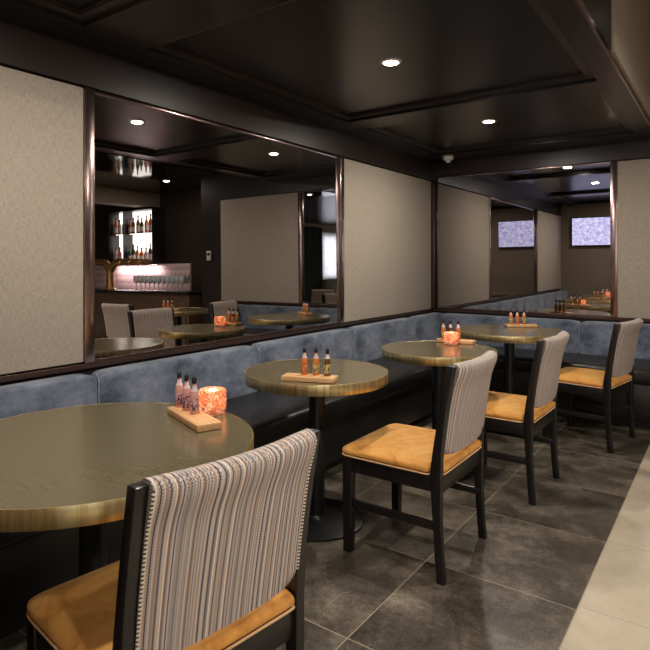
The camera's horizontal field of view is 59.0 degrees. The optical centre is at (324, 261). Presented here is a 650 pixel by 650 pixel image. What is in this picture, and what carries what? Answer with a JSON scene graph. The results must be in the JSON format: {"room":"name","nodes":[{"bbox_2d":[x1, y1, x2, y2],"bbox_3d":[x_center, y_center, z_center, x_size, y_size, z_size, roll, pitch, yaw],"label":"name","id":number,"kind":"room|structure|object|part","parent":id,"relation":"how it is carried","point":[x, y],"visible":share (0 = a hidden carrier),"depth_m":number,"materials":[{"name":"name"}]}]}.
{"room":"restaurant dining area","nodes":[
{"label":"restaurant dining area","id":0,"kind":"room"},
{"bbox_2d":[0,65,430,385],"bbox_3d":[-0.558,-0.101,3.829,0.124,2.802,5.926,0,0,35],"label":"wall","id":1,"kind":"structure","parent":0,"point":[408,316],"depth_m":3.18,"materials":[{"name":"black paint"}]},
{"bbox_2d":[0,66,82,374],"bbox_3d":[-1.638,-0.180,2.163,0.030,1.334,1.564,0,0,35],"label":"wall panel","id":2,"kind":"object","parent":1,"relation":"attached to","point":[41,118],"visible":1,"depth_m":2.62,"materials":[{"name":"beige fabric"}]},
{"bbox_2d":[81,87,343,362],"bbox_3d":[-0.521,-0.180,3.743,0.038,1.349,2.301,0,0,35],"label":"wall mirror","id":3,"kind":"object","parent":1,"relation":"attached to","point":[196,231],"visible":0.98,"depth_m":3.41,"materials":[{"name":"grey mirror"}]},
{"bbox_3d":[-0.527,-0.847,3.747,0.020,0.016,2.191,0,0,35],"label":"frame rail","id":4,"kind":"part","parent":3,"relation":"part of","materials":[{"name":"brown wood"}]},
{"bbox_3d":[-0.522,0.488,3.744,0.030,0.011,2.191,0,0,35],"label":"frame rail","id":5,"kind":"part","parent":3,"relation":"part of","materials":[{"name":"brown wood"}]},
{"bbox_2d":[0,309,431,382],"bbox_3d":[-0.485,0.509,3.798,0.031,0.028,5.583,0,0,35],"label":"trim","id":6,"kind":"structure","parent":1,"relation":"attached to","point":[80,366],"depth_m":3.21,"materials":[{"name":"brown wood"}]},
{"bbox_2d":[0,20,432,180],"bbox_3d":[-0.481,-0.950,3.794,0.041,0.183,5.584,0,0,35],"label":"trim","id":7,"kind":"structure","parent":1,"relation":"attached to","point":[23,49],"depth_m":3.23,"materials":[{"name":"black paint"}]},
{"bbox_2d":[344,158,430,321],"bbox_3d":[0.623,-0.178,5.367,0.030,1.340,1.668,0,0,35],"label":"wall panel","id":8,"kind":"object","parent":1,"relation":"attached to","point":[387,213],"visible":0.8,"depth_m":5.23,"materials":[{"name":"beige fabric"}]},
{"bbox_2d":[431,181,434,308],"bbox_3d":[1.128,-0.182,6.053,0.065,1.345,0.034,0,0,35],"label":"strip","id":9,"kind":"object","parent":1,"relation":"attached to","point":[432,182],"visible":0.59,"depth_m":6.03,"materials":[{"name":"brown metal"}]},
{"bbox_2d":[0,0,649,162],"bbox_3d":[0.305,-1.103,3.125,2.098,0.124,5.770,0,0,35],"label":"ceiling","id":10,"kind":"structure","parent":0,"point":[330,53],"depth_m":3.02,"materials":[{"name":"black paint"}]},
{"bbox_2d":[26,0,632,152],"bbox_3d":[0.290,-1.072,2.978,1.715,0.021,5.242,0,0,35],"label":"trim","id":11,"kind":"structure","parent":10,"relation":"attached to","point":[99,8],"depth_m":3.39,"materials":[{"name":"brown wood"}]},
{"bbox_2d":[380,58,401,65],"bbox_3d":[0.357,-1.079,3.108,0.116,0.006,0.116,0,0,35],"label":"recessed light","id":12,"kind":"object","parent":10,"relation":"in","point":[390,61],"visible":1,"depth_m":3.10,"materials":[{"name":"white plastic"}]},
{"bbox_2d":[442,156,453,162],"bbox_3d":[1.218,-1.012,5.683,0.110,0.058,0.110,0,0,35],"label":"smoke detector","id":13,"kind":"object","parent":10,"relation":"attached to","point":[447,159],"visible":1,"depth_m":5.65,"materials":[{"name":"white plastic"}]},
{"bbox_2d":[481,119,496,122],"bbox_3d":[1.258,-1.079,4.408,0.116,0.006,0.116,0,0,35],"label":"recessed light","id":14,"kind":"object","parent":10,"relation":"in","point":[486,120],"visible":1,"depth_m":4.40,"materials":[{"name":"white plastic"}]},
{"bbox_2d":[0,416,649,649],"bbox_3d":[1.266,1.350,-0.036,7.550,0.100,11.400,0,0,35],"label":"floor","id":15,"kind":"structure","parent":0,"point":[522,586],"depth_m":2.47,"materials":[{"name":"tile"}]},
{"bbox_2d":[0,402,253,575],"bbox_3d":[-0.709,0.923,1.753,0.976,0.753,0.976,0,0,35],"label":"round table","id":16,"kind":"object","parent":15,"relation":"on","point":[67,467],"visible":0.7,"depth_m":1.64,"materials":[{"name":"brown metal"}]},
{"bbox_2d":[167,406,221,431],"bbox_3d":[-0.455,0.535,1.979,0.085,0.022,0.285,0,0,-35],"label":"tray","id":17,"kind":"object","parent":16,"relation":"on","point":[200,422],"visible":0.78,"depth_m":1.92,"materials":[{"name":"brown wood"}]},
{"bbox_2d":[175,372,182,407],"bbox_3d":[-0.528,0.463,2.081,0.032,0.124,0.032,0,0,14],"label":"sauce bottle","id":18,"kind":"object","parent":17,"relation":"on","point":[179,386],"visible":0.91,"depth_m":2.07,"materials":[{"name":"pink glass"}]},
{"bbox_2d":[182,375,190,410],"bbox_3d":[-0.489,0.463,2.033,0.032,0.124,0.032,0,0,-17],"label":"sauce bottle","id":19,"kind":"object","parent":17,"relation":"on","point":[186,391],"visible":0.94,"depth_m":2.02,"materials":[{"name":"pink glass"}]},
{"bbox_2d":[190,377,198,414],"bbox_3d":[-0.452,0.463,1.986,0.032,0.124,0.032,0,0,-9],"label":"sauce bottle","id":20,"kind":"object","parent":17,"relation":"on","point":[194,394],"visible":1,"depth_m":1.97,"materials":[{"name":"pink glass"}]},
{"bbox_2d":[199,386,226,415],"bbox_3d":[-0.408,0.503,2.082,0.102,0.086,0.103,0,0,35],"label":"candle holder","id":21,"kind":"object","parent":16,"relation":"on","point":[212,399],"visible":0.95,"depth_m":2.04,"materials":[{"name":"orange glass"}]},
{"bbox_2d":[26,428,320,649],"bbox_3d":[-0.364,0.855,1.411,0.602,0.890,0.514,0,0,43],"label":"dining chair","id":22,"kind":"object","parent":15,"relation":"on","point":[213,554],"visible":1,"depth_m":1.24,"materials":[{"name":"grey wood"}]},
{"bbox_3d":[-0.709,1.088,1.420,0.048,0.424,0.040,0,0,43],"label":"leg","id":23,"kind":"part","parent":22,"relation":"part of","materials":[{"name":"brown wood"}]},
{"bbox_3d":[-0.546,0.907,1.263,0.400,0.062,0.022,0,0,43],"label":"rail","id":24,"kind":"part","parent":22,"relation":"part of","materials":[{"name":"brown wood"}]},
{"bbox_3d":[-0.377,0.859,1.103,0.104,0.882,0.030,0,0,43],"label":"post","id":25,"kind":"part","parent":22,"relation":"part of","materials":[{"name":"brown wood"}]},
{"bbox_3d":[-0.402,0.844,1.446,0.496,0.064,0.510,0,0,43],"label":"seat","id":26,"kind":"part","parent":22,"relation":"part of","materials":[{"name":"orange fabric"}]},
{"bbox_3d":[-0.194,0.605,1.255,0.141,0.390,0.442,0,0,43],"label":"backrest","id":27,"kind":"part","parent":22,"relation":"part of","materials":[{"name":"fabric"}]},
{"bbox_3d":[-0.238,0.912,1.296,0.028,0.072,0.442,0,0,43],"label":"rail","id":28,"kind":"part","parent":22,"relation":"part of","materials":[{"name":"brown wood"}]},
{"bbox_3d":[-0.058,0.859,1.450,0.104,0.882,0.030,0,0,43],"label":"post","id":29,"kind":"part","parent":22,"relation":"part of","materials":[{"name":"brown wood"}]},
{"bbox_2d":[0,317,445,639],"bbox_3d":[-0.396,0.913,3.344,0.632,0.774,4.929,0,0,35],"label":"banquette","id":30,"kind":"object","parent":15,"relation":"on","point":[36,562],"visible":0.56,"depth_m":3.13,"materials":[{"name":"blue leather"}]},
{"bbox_2d":[0,374,97,418],"bbox_3d":[-1.432,0.685,2.279,0.112,0.319,1.131,0,0,35],"label":"cushion","id":31,"kind":"object","parent":30,"relation":"on","point":[71,390],"depth_m":2.52,"materials":[{"name":"blue fabric"}]},
{"bbox_2d":[90,345,257,403],"bbox_3d":[-0.779,0.685,3.204,0.112,0.319,1.130,0,0,35],"label":"cushion","id":32,"kind":"object","parent":30,"relation":"on","point":[153,380],"depth_m":3.07,"materials":[{"name":"blue fabric"}]},
{"bbox_2d":[0,357,445,548],"bbox_3d":[-0.387,0.885,3.338,0.610,0.140,4.929,0,0,35],"label":"seat cushion","id":33,"kind":"object","parent":30,"relation":"on","point":[272,418],"depth_m":3.37,"materials":[{"name":"black leather"}]},
{"bbox_2d":[251,328,354,363],"bbox_3d":[-0.123,0.685,4.135,0.112,0.319,1.143,0,0,35],"label":"cushion","id":34,"kind":"object","parent":30,"relation":"on","point":[340,342],"depth_m":4.09,"materials":[{"name":"blue fabric"}]},
{"bbox_2d":[348,318,415,361],"bbox_3d":[0.521,0.685,5.047,0.112,0.319,1.087,0,0,35],"label":"cushion","id":35,"kind":"object","parent":30,"relation":"on","point":[369,339],"depth_m":4.87,"materials":[{"name":"blue fabric"}]},
{"bbox_2d":[245,358,387,541],"bbox_3d":[-0.042,0.923,2.900,0.720,0.753,0.720,0,0,35],"label":"round table","id":36,"kind":"object","parent":15,"relation":"on","point":[325,524],"visible":0.82,"depth_m":2.85,"materials":[{"name":"brown metal"}]},
{"bbox_2d":[281,373,337,383],"bbox_3d":[-0.071,0.535,2.651,0.250,0.022,0.085,0,0,15],"label":"tray","id":37,"kind":"object","parent":36,"relation":"on","point":[297,377],"visible":1,"depth_m":2.62,"materials":[{"name":"brown wood"}]},
{"bbox_2d":[301,348,307,374],"bbox_3d":[-0.095,0.463,2.676,0.032,0.124,0.032,0,0,10],"label":"sauce bottle","id":38,"kind":"object","parent":37,"relation":"on","point":[304,361],"visible":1,"depth_m":2.66,"materials":[{"name":"orange glass"}]},
{"bbox_2d":[313,348,319,375],"bbox_3d":[-0.041,0.463,2.665,0.032,0.124,0.032,0,0,31],"label":"sauce bottle","id":39,"kind":"object","parent":37,"relation":"on","point":[316,363],"visible":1,"depth_m":2.65,"materials":[{"name":"orange glass"}]},
{"bbox_2d":[324,349,330,375],"bbox_3d":[0.011,0.463,2.649,0.033,0.124,0.033,0,0,0],"label":"sauce bottle","id":40,"kind":"object","parent":37,"relation":"on","point":[327,362],"visible":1,"depth_m":2.64,"materials":[{"name":"brown glass"}]},
{"bbox_3d":[-0.042,1.283,2.900,0.480,0.034,0.480,0,0,35],"label":"plate","id":41,"kind":"part","parent":36,"relation":"part of","materials":[{"name":"black metal"}]},
{"bbox_2d":[342,350,496,585],"bbox_3d":[0.451,0.855,2.625,0.603,0.890,0.514,0,0,35],"label":"dining chair","id":42,"kind":"object","parent":15,"relation":"on","point":[449,452],"visible":1,"depth_m":2.47,"materials":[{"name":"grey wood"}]},
{"bbox_3d":[0.108,1.088,2.589,0.048,0.424,0.040,0,0,35],"label":"leg","id":43,"kind":"part","parent":42,"relation":"part of","materials":[{"name":"brown wood"}]},
{"bbox_3d":[0.290,0.907,2.455,0.400,0.062,0.022,0,0,35],"label":"rail","id":44,"kind":"part","parent":42,"relation":"part of","materials":[{"name":"brown wood"}]},
{"bbox_3d":[0.370,1.088,2.960,0.048,0.424,0.040,0,0,35],"label":"leg","id":45,"kind":"part","parent":42,"relation":"part of","materials":[{"name":"brown wood"}]},
{"bbox_3d":[0.409,0.844,2.655,0.496,0.064,0.510,0,0,35],"label":"seat","id":46,"kind":"part","parent":42,"relation":"part of","materials":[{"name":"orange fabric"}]},
{"bbox_3d":[0.478,0.859,2.317,0.104,0.882,0.030,0,0,35],"label":"post","id":47,"kind":"part","parent":42,"relation":"part of","materials":[{"name":"brown wood"}]},
{"bbox_3d":[0.590,0.912,2.527,0.028,0.072,0.442,0,0,35],"label":"rail","id":48,"kind":"part","parent":42,"relation":"part of","materials":[{"name":"brown wood"}]},
{"bbox_3d":[0.640,0.605,2.492,0.141,0.390,0.442,0,0,35],"label":"backrest","id":49,"kind":"part","parent":42,"relation":"part of","materials":[{"name":"fabric"}]},
{"bbox_3d":[0.750,0.859,2.703,0.104,0.882,0.030,0,0,35],"label":"post","id":50,"kind":"part","parent":42,"relation":"part of","materials":[{"name":"brown wood"}]},
{"bbox_2d":[382,341,496,480],"bbox_3d":[0.717,0.923,3.633,0.714,0.753,0.714,0,0,35],"label":"round table","id":51,"kind":"object","parent":15,"relation":"on","point":[438,355],"visible":0.56,"depth_m":3.56,"materials":[{"name":"brown wood"}]},
{"bbox_3d":[0.717,1.283,3.633,0.480,0.034,0.480,0,0,35],"label":"plate","id":52,"kind":"part","parent":51,"relation":"part of","materials":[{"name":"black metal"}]},
{"bbox_2d":[444,331,458,344],"bbox_3d":[0.835,0.505,3.798,0.099,0.082,0.099,0,0,35],"label":"candle holder","id":53,"kind":"object","parent":51,"relation":"on","point":[450,337],"visible":1,"depth_m":3.76,"materials":[{"name":"orange glass"}]},
{"bbox_2d":[436,338,475,344],"bbox_3d":[0.889,0.535,3.889,0.250,0.022,0.085,0,0,31],"label":"tray","id":54,"kind":"object","parent":51,"relation":"on","point":[461,341],"visible":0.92,"depth_m":3.83,"materials":[{"name":"brown wood"}]},
{"bbox_2d":[441,320,445,338],"bbox_3d":[0.814,0.463,3.948,0.032,0.124,0.032,0,0,15],"label":"sauce bottle","id":55,"kind":"object","parent":54,"relation":"on","point":[443,329],"visible":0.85,"depth_m":3.94,"materials":[{"name":"orange glass"}]},
{"bbox_2d":[448,321,452,330],"bbox_3d":[0.858,0.463,3.922,0.033,0.124,0.033,0,0,41],"label":"sauce bottle","id":56,"kind":"object","parent":54,"relation":"on","point":[450,328],"visible":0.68,"depth_m":3.91,"materials":[{"name":"brown glass"}]},
{"bbox_2d":[456,321,460,339],"bbox_3d":[0.904,0.463,3.894,0.032,0.124,0.032,0,0,22],"label":"sauce bottle","id":57,"kind":"object","parent":54,"relation":"on","point":[458,329],"visible":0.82,"depth_m":3.88,"materials":[{"name":"orange glass"}]},
{"bbox_2d":[460,324,562,422],"bbox_3d":[1.483,0.923,4.615,0.844,0.753,0.844,0,0,35],"label":"round table","id":58,"kind":"object","parent":15,"relation":"on","point":[497,333],"visible":0.49,"depth_m":4.58,"materials":[{"name":"brown wood"}]},
{"bbox_2d":[505,324,536,326],"bbox_3d":[1.651,0.535,4.838,0.250,0.022,0.085,0,0,2],"label":"tray","id":59,"kind":"object","parent":58,"relation":"on","point":[506,325],"visible":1,"depth_m":4.80,"materials":[{"name":"brown wood"}]},
{"bbox_2d":[509,309,512,323],"bbox_3d":[1.568,0.463,4.841,0.033,0.124,0.033,0,0,-24],"label":"sauce bottle","id":60,"kind":"object","parent":59,"relation":"on","point":[510,314],"visible":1,"depth_m":4.83,"materials":[{"name":"orange glass"}]},
{"bbox_2d":[515,309,518,323],"bbox_3d":[1.621,0.463,4.839,0.033,0.124,0.033,0,0,11],"label":"sauce bottle","id":61,"kind":"object","parent":59,"relation":"on","point":[517,314],"visible":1,"depth_m":4.83,"materials":[{"name":"orange glass"}]},
{"bbox_2d":[522,309,525,323],"bbox_3d":[1.677,0.463,4.837,0.032,0.124,0.033,0,0,4],"label":"sauce bottle","id":62,"kind":"object","parent":59,"relation":"on","point":[523,315],"visible":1,"depth_m":4.82,"materials":[{"name":"orange glass"}]},
{"bbox_2d":[457,331,569,505],"bbox_3d":[1.099,0.855,3.382,0.603,0.890,0.514,0,0,36],"label":"dining chair","id":63,"kind":"object","parent":15,"relation":"on","point":[538,409],"visible":0.83,"depth_m":3.17,"materials":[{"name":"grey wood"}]},
{"bbox_3d":[1.025,1.088,3.719,0.048,0.424,0.040,0,0,36],"label":"leg","id":64,"kind":"part","parent":63,"relation":"part of","materials":[{"name":"brown wood"}]},
{"bbox_3d":[0.934,0.907,3.215,0.400,0.062,0.022,0,0,36],"label":"rail","id":65,"kind":"part","parent":63,"relation":"part of","materials":[{"name":"brown wood"}]},
{"bbox_3d":[1.058,0.844,3.413,0.496,0.064,0.510,0,0,36],"label":"seat","id":66,"kind":"part","parent":63,"relation":"part of","materials":[{"name":"orange fabric"}]},
{"bbox_3d":[1.119,0.859,3.074,0.104,0.882,0.030,0,0,36],"label":"post","id":67,"kind":"part","parent":63,"relation":"part of","materials":[{"name":"brown wood"}]},
{"bbox_3d":[1.236,0.912,3.281,0.028,0.072,0.442,0,0,36],"label":"rail","id":68,"kind":"part","parent":63,"relation":"part of","materials":[{"name":"brown wood"}]},
{"bbox_3d":[1.285,0.605,3.245,0.141,0.390,0.442,0,0,36],"label":"backrest","id":69,"kind":"part","parent":63,"relation":"part of","materials":[{"name":"fabric"}]},
{"bbox_3d":[1.399,0.859,3.454,0.104,0.882,0.030,0,0,36],"label":"post","id":70,"kind":"part","parent":63,"relation":"part of","materials":[{"name":"brown wood"}]},
{"bbox_2d":[409,313,649,428],"bbox_3d":[2.213,0.913,4.919,3.078,0.774,0.633,0,0,35],"label":"banquette","id":71,"kind":"object","parent":15,"relation":"on","point":[587,346],"visible":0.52,"depth_m":5.00,"materials":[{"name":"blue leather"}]},
{"bbox_2d":[409,313,442,340],"bbox_3d":[1.022,0.685,5.758,0.112,0.319,0.630,0,0,35],"label":"cushion","id":72,"kind":"object","parent":71,"relation":"on","point":[428,326],"depth_m":5.68,"materials":[{"name":"blue fabric"}]},
{"bbox_2d":[440,313,508,346],"bbox_3d":[1.498,0.685,5.709,0.725,0.319,0.112,0,0,35],"label":"cushion","id":73,"kind":"object","parent":71,"relation":"on","point":[465,319],"depth_m":5.67,"materials":[{"name":"blue fabric"}]},
{"bbox_2d":[513,317,578,352],"bbox_3d":[2.043,0.685,5.325,0.603,0.319,0.112,0,0,35],"label":"cushion","id":74,"kind":"object","parent":71,"relation":"on","point":[570,326],"depth_m":5.20,"materials":[{"name":"blue fabric"}]},
{"bbox_2d":[489,346,649,385],"bbox_3d":[2.207,0.885,4.911,3.078,0.140,0.610,0,0,35],"label":"seat cushion","id":75,"kind":"object","parent":71,"relation":"on","point":[524,355],"depth_m":4.89,"materials":[{"name":"black leather"}]},
{"bbox_2d":[580,321,649,359],"bbox_3d":[2.752,0.685,4.825,1.128,0.319,0.112,0,0,35],"label":"cushion","id":76,"kind":"object","parent":71,"relation":"on","point":[595,336],"depth_m":5.01,"materials":[{"name":"blue fabric"}]},
{"bbox_2d":[542,318,643,452],"bbox_3d":[1.975,0.855,4.215,0.602,0.890,0.514,0,0,45],"label":"dining chair","id":77,"kind":"object","parent":15,"relation":"on","point":[616,380],"visible":0.92,"depth_m":4.04,"materials":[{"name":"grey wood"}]},
{"bbox_3d":[1.631,1.088,4.236,0.048,0.424,0.040,0,0,45],"label":"leg","id":78,"kind":"part","parent":77,"relation":"part of","materials":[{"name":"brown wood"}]},
{"bbox_3d":[1.950,1.088,4.559,0.048,0.424,0.040,0,0,45],"label":"leg","id":79,"kind":"part","parent":77,"relation":"part of","materials":[{"name":"brown wood"}]},
{"bbox_3d":[1.788,0.907,4.074,0.400,0.062,0.022,0,0,45],"label":"rail","id":80,"kind":"part","parent":77,"relation":"part of","materials":[{"name":"brown wood"}]},
{"bbox_3d":[1.938,0.844,4.252,0.496,0.064,0.510,0,0,45],"label":"seat","id":81,"kind":"part","parent":77,"relation":"part of","materials":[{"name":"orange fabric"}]},
{"bbox_3d":[1.950,0.859,3.908,0.104,0.882,0.030,0,0,45],"label":"post","id":82,"kind":"part","parent":77,"relation":"part of","materials":[{"name":"brown wood"}]},
{"bbox_3d":[2.096,0.912,4.095,0.028,0.072,0.442,0,0,45],"label":"rail","id":83,"kind":"part","parent":77,"relation":"part of","materials":[{"name":"brown wood"}]},
{"bbox_3d":[2.139,0.605,4.053,0.141,0.390,0.442,0,0,45],"label":"backrest","id":84,"kind":"part","parent":77,"relation":"part of","materials":[{"name":"fabric"}]},
{"bbox_3d":[2.282,0.859,4.243,0.104,0.882,0.030,0,0,45],"label":"post","id":85,"kind":"part","parent":77,"relation":"part of","materials":[{"name":"brown wood"}]},
{"bbox_2d":[431,158,649,323],"bbox_3d":[2.626,-0.438,5.152,3.554,3.476,0.155,0,0,35],"label":"wall","id":86,"kind":"structure","parent":0,"point":[434,178],"depth_m":5.76,"materials":[{"name":"black paint"}]},
{"bbox_2d":[436,161,617,317],"bbox_3d":[1.878,-0.202,5.561,1.724,1.384,0.036,0,0,35],"label":"wall mirror","id":87,"kind":"object","parent":86,"relation":"attached to","point":[544,240],"visible":0.98,"depth_m":5.51,"materials":[{"name":"grey mirror"}]},
{"bbox_3d":[1.863,0.484,5.576,1.652,0.011,0.030,0,0,35],"label":"frame rail","id":88,"kind":"part","parent":87,"relation":"part of","materials":[{"name":"brown metal"}]},
{"bbox_3d":[1.866,-0.887,5.580,1.652,0.014,0.020,0,0,35],"label":"frame rail","id":89,"kind":"part","parent":87,"relation":"part of","materials":[{"name":"brown metal"}]},
{"bbox_2d":[433,140,649,176],"bbox_3d":[1.993,-0.969,5.478,2.062,0.145,0.041,0,0,35],"label":"trim","id":90,"kind":"structure","parent":86,"relation":"attached to","point":[639,149],"depth_m":5.39,"materials":[{"name":"black paint"}]},
{"bbox_2d":[433,308,649,321],"bbox_3d":[2.416,0.504,5.186,3.107,0.027,0.031,0,0,35],"label":"trim","id":91,"kind":"structure","parent":86,"relation":"attached to","point":[435,309],"depth_m":5.41,"materials":[{"name":"brown wood"}]},
{"bbox_2d":[618,159,649,318],"bbox_3d":[3.135,-0.199,4.679,1.347,1.373,0.030,0,0,35],"label":"wall panel","id":92,"kind":"object","parent":86,"relation":"attached to","point":[633,175],"visible":1,"depth_m":4.98,"materials":[{"name":"beige fabric"}]},
{"bbox_2d":[582,0,610,50],"bbox_3d":[1.154,-1.619,2.527,0.031,1.114,5.770,0,0,35],"label":"wall","id":93,"kind":"structure","parent":0,"point":[599,10],"depth_m":2.75,"materials":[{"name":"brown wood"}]},
{"bbox_2d":[575,0,649,126],"bbox_3d":[1.167,-1.050,2.517,0.012,0.025,5.770,0,0,35],"label":"trim","id":94,"kind":"structure","parent":93,"relation":"attached to","point":[579,3],"depth_m":2.86,"materials":[{"name":"brown wood"}]},
{"bbox_2d":[611,0,649,119],"bbox_3d":[2.153,-1.614,3.898,0.020,1.083,2.367,0,0,35],"label":"wall panel","id":95,"kind":"object","parent":93,"relation":"attached to","point":[630,19],"visible":0.97,"depth_m":3.51,"materials":[{"name":"beige fabric"}]}
]}

